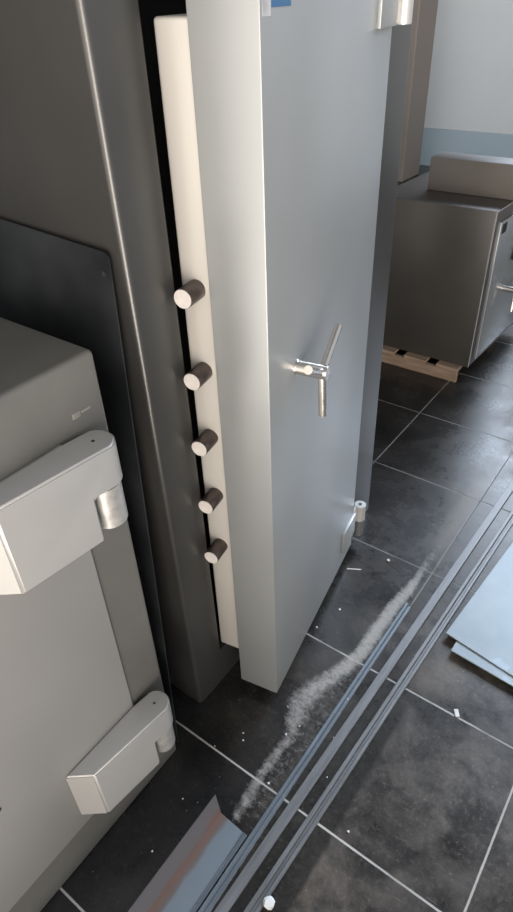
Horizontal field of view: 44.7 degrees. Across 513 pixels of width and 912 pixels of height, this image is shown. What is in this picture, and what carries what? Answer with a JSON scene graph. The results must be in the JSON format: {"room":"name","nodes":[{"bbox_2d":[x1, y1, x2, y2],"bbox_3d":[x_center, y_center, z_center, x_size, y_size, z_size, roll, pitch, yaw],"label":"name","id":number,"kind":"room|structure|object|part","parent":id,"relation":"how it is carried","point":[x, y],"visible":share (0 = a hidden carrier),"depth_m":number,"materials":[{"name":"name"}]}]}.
{"room":"safe workshop","nodes":[
{"label":"safe workshop","id":0,"kind":"room"},
{"bbox_2d":[40,165,512,911],"bbox_3d":[0.739,-0.829,3.739,7.000,0.001,7.950,22,43,29],"label":"floor","id":1,"kind":"structure","parent":0,"point":[426,808],"depth_m":1.67,"materials":[{"name":"tile"}]},
{"bbox_2d":[0,317,175,911],"bbox_3d":[-0.692,0.426,1.163,0.689,1.172,0.838,22,43,29],"label":"safe","id":2,"kind":"object","parent":1,"relation":"on","point":[86,718],"visible":1,"depth_m":1.11,"materials":[{"name":"grey paint"}]},
{"bbox_3d":[-0.472,0.509,1.027,0.010,0.917,0.640,22,43,29],"label":"door","id":3,"kind":"part","parent":2,"relation":"part of","materials":[{"name":"grey paint"}]},
{"bbox_2d":[0,218,177,737],"bbox_3d":[-0.470,0.106,1.464,0.661,1.308,0.095,22,43,29],"label":"steel plate","id":4,"kind":"object","parent":1,"relation":"on","point":[58,287],"visible":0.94,"depth_m":1.12,"materials":[{"name":"black metal"}]},
{"bbox_2d":[128,795,246,911],"bbox_3d":[-0.235,1.006,1.301,0.108,0.046,0.610,22,43,29],"label":"metal angle profile","id":5,"kind":"object","parent":1,"relation":"on","point":[183,882],"visible":1,"depth_m":1.42,"materials":[{"name":"grey metal"}]},
{"bbox_2d":[0,0,413,702],"bbox_3d":[-0.095,-0.358,1.620,0.930,1.840,1.014,22,43,29],"label":"safe","id":6,"kind":"object","parent":1,"relation":"on","point":[234,164],"visible":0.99,"depth_m":1.13,"materials":[{"name":"grey metal"}]},
{"bbox_3d":[0.115,-0.191,1.474,0.111,1.648,0.632,15,40,21],"label":"door","id":7,"kind":"part","parent":6,"relation":"part of","materials":[{"name":"silver metal"}]},
{"bbox_3d":[0.109,-0.170,1.233,0.068,0.034,0.034,15,40,21],"label":"handle","id":8,"kind":"part","parent":6,"relation":"part of","materials":[{"name":"metal"}]},
{"bbox_2d":[353,521,363,535],"bbox_3d":[0.345,0.240,2.199,0.064,0.068,0.033,22,43,29],"label":"door hinge","id":9,"kind":"object","parent":6,"relation":"attached to","point":[358,531],"depth_m":2.18,"materials":[{"name":"grey metal"}]},
{"bbox_2d":[263,896,274,909],"bbox_3d":[0.027,0.971,1.356,0.025,0.020,0.026,22,43,29],"label":"lump","id":10,"kind":"object","parent":1,"relation":"on","point":[268,902],"visible":1,"depth_m":1.35,"materials":[{"name":"white"}]},
{"bbox_2d":[198,602,410,911],"bbox_3d":[0.069,0.830,1.548,0.020,0.012,1.418,22,43,29],"label":"strip","id":11,"kind":"object","parent":1,"relation":"on","point":[247,846],"visible":1,"depth_m":1.58,"materials":[{"name":"grey metal"}]},
{"bbox_2d":[214,479,512,911],"bbox_3d":[0.584,0.456,2.022,0.025,0.008,3.002,24,44,30],"label":"bar","id":12,"kind":"object","parent":1,"relation":"on","point":[271,838],"visible":1,"depth_m":1.67,"materials":[{"name":"grey metal"}]},
{"bbox_2d":[243,510,512,911],"bbox_3d":[0.632,0.475,1.992,0.027,0.012,3.003,24,44,31],"label":"bar","id":13,"kind":"object","parent":1,"relation":"on","point":[280,868],"visible":1,"depth_m":1.65,"materials":[{"name":"grey metal"}]},
{"bbox_2d":[381,345,461,381],"bbox_3d":[0.884,-0.645,3.422,0.665,0.074,0.566,22,43,29],"label":"pallet","id":14,"kind":"object","parent":1,"relation":"on","point":[444,370],"visible":0.25,"depth_m":3.17,"materials":[{"name":"brown wood"}]},
{"bbox_2d":[383,172,512,366],"bbox_3d":[1.049,-0.986,3.186,0.656,0.742,0.720,22,43,29],"label":"safe","id":15,"kind":"object","parent":14,"relation":"on","point":[450,295],"visible":0.92,"depth_m":2.92,"materials":[{"name":"grey metal"}]},
{"bbox_2d":[427,151,512,200],"bbox_3d":[1.053,-1.254,2.803,0.540,0.145,0.125,22,43,29],"label":"metal box","id":16,"kind":"object","parent":15,"relation":"on","point":[460,173],"visible":1,"depth_m":2.79,"materials":[{"name":"grey paint"}]},
{"bbox_3d":[1.248,-0.905,3.066,0.003,0.738,0.716,24,44,31],"label":"edge trim","id":17,"kind":"part","parent":15,"relation":"part of","materials":[{"name":"grey metal"}]},
{"bbox_3d":[1.256,-0.896,3.077,0.012,0.655,0.625,24,44,31],"label":"door","id":18,"kind":"part","parent":15,"relation":"part of","materials":[{"name":"grey metal"}]},
{"bbox_3d":[1.226,-0.805,3.019,0.066,0.028,0.028,22,43,29],"label":"handle","id":19,"kind":"part","parent":15,"relation":"part of","materials":[{"name":"metal"}]},
{"bbox_2d":[454,709,459,716],"bbox_3d":[0.546,0.700,1.702,0.012,0.003,0.022,-1,37,2],"label":"chip","id":20,"kind":"object","parent":1,"relation":"on","point":[456,711],"visible":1,"depth_m":1.70,"materials":[{"name":"white"}]},
{"bbox_2d":[451,641,512,686],"bbox_3d":[1.150,0.486,1.942,0.776,0.018,1.009,22,43,29],"label":"sheet","id":21,"kind":"object","parent":1,"relation":"on","point":[458,648],"visible":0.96,"depth_m":1.81,"materials":[{"name":"grey metal"}]},
{"bbox_2d":[446,542,512,675],"bbox_3d":[1.165,0.473,1.939,0.798,0.004,1.009,26,45,33],"label":"sheet","id":22,"kind":"object","parent":21,"relation":"on","point":[484,625],"visible":1,"depth_m":1.92,"materials":[{"name":"grey metal"}]},
{"bbox_2d":[398,0,437,181],"bbox_3d":[1.325,-3.847,5.817,0.525,2.300,0.400,22,43,29],"label":"pillar","id":23,"kind":"structure","parent":0,"point":[424,11],"depth_m":5.85,"materials":[{"name":"brown paint"}]},
{"bbox_2d":[424,0,512,133],"bbox_3d":[2.965,-3.676,5.496,7.000,2.300,0.150,22,43,29],"label":"wall","id":24,"kind":"structure","parent":0,"point":[470,88],"depth_m":6.08,"materials":[{"name":"grey paint"}]},
{"bbox_2d":[420,127,512,165],"bbox_3d":[2.949,-2.860,6.023,6.980,0.365,0.015,22,43,29],"label":"trim","id":25,"kind":"structure","parent":24,"relation":"attached to","point":[435,141],"depth_m":6.45,"materials":[{"name":"blue paint"}]}
]}

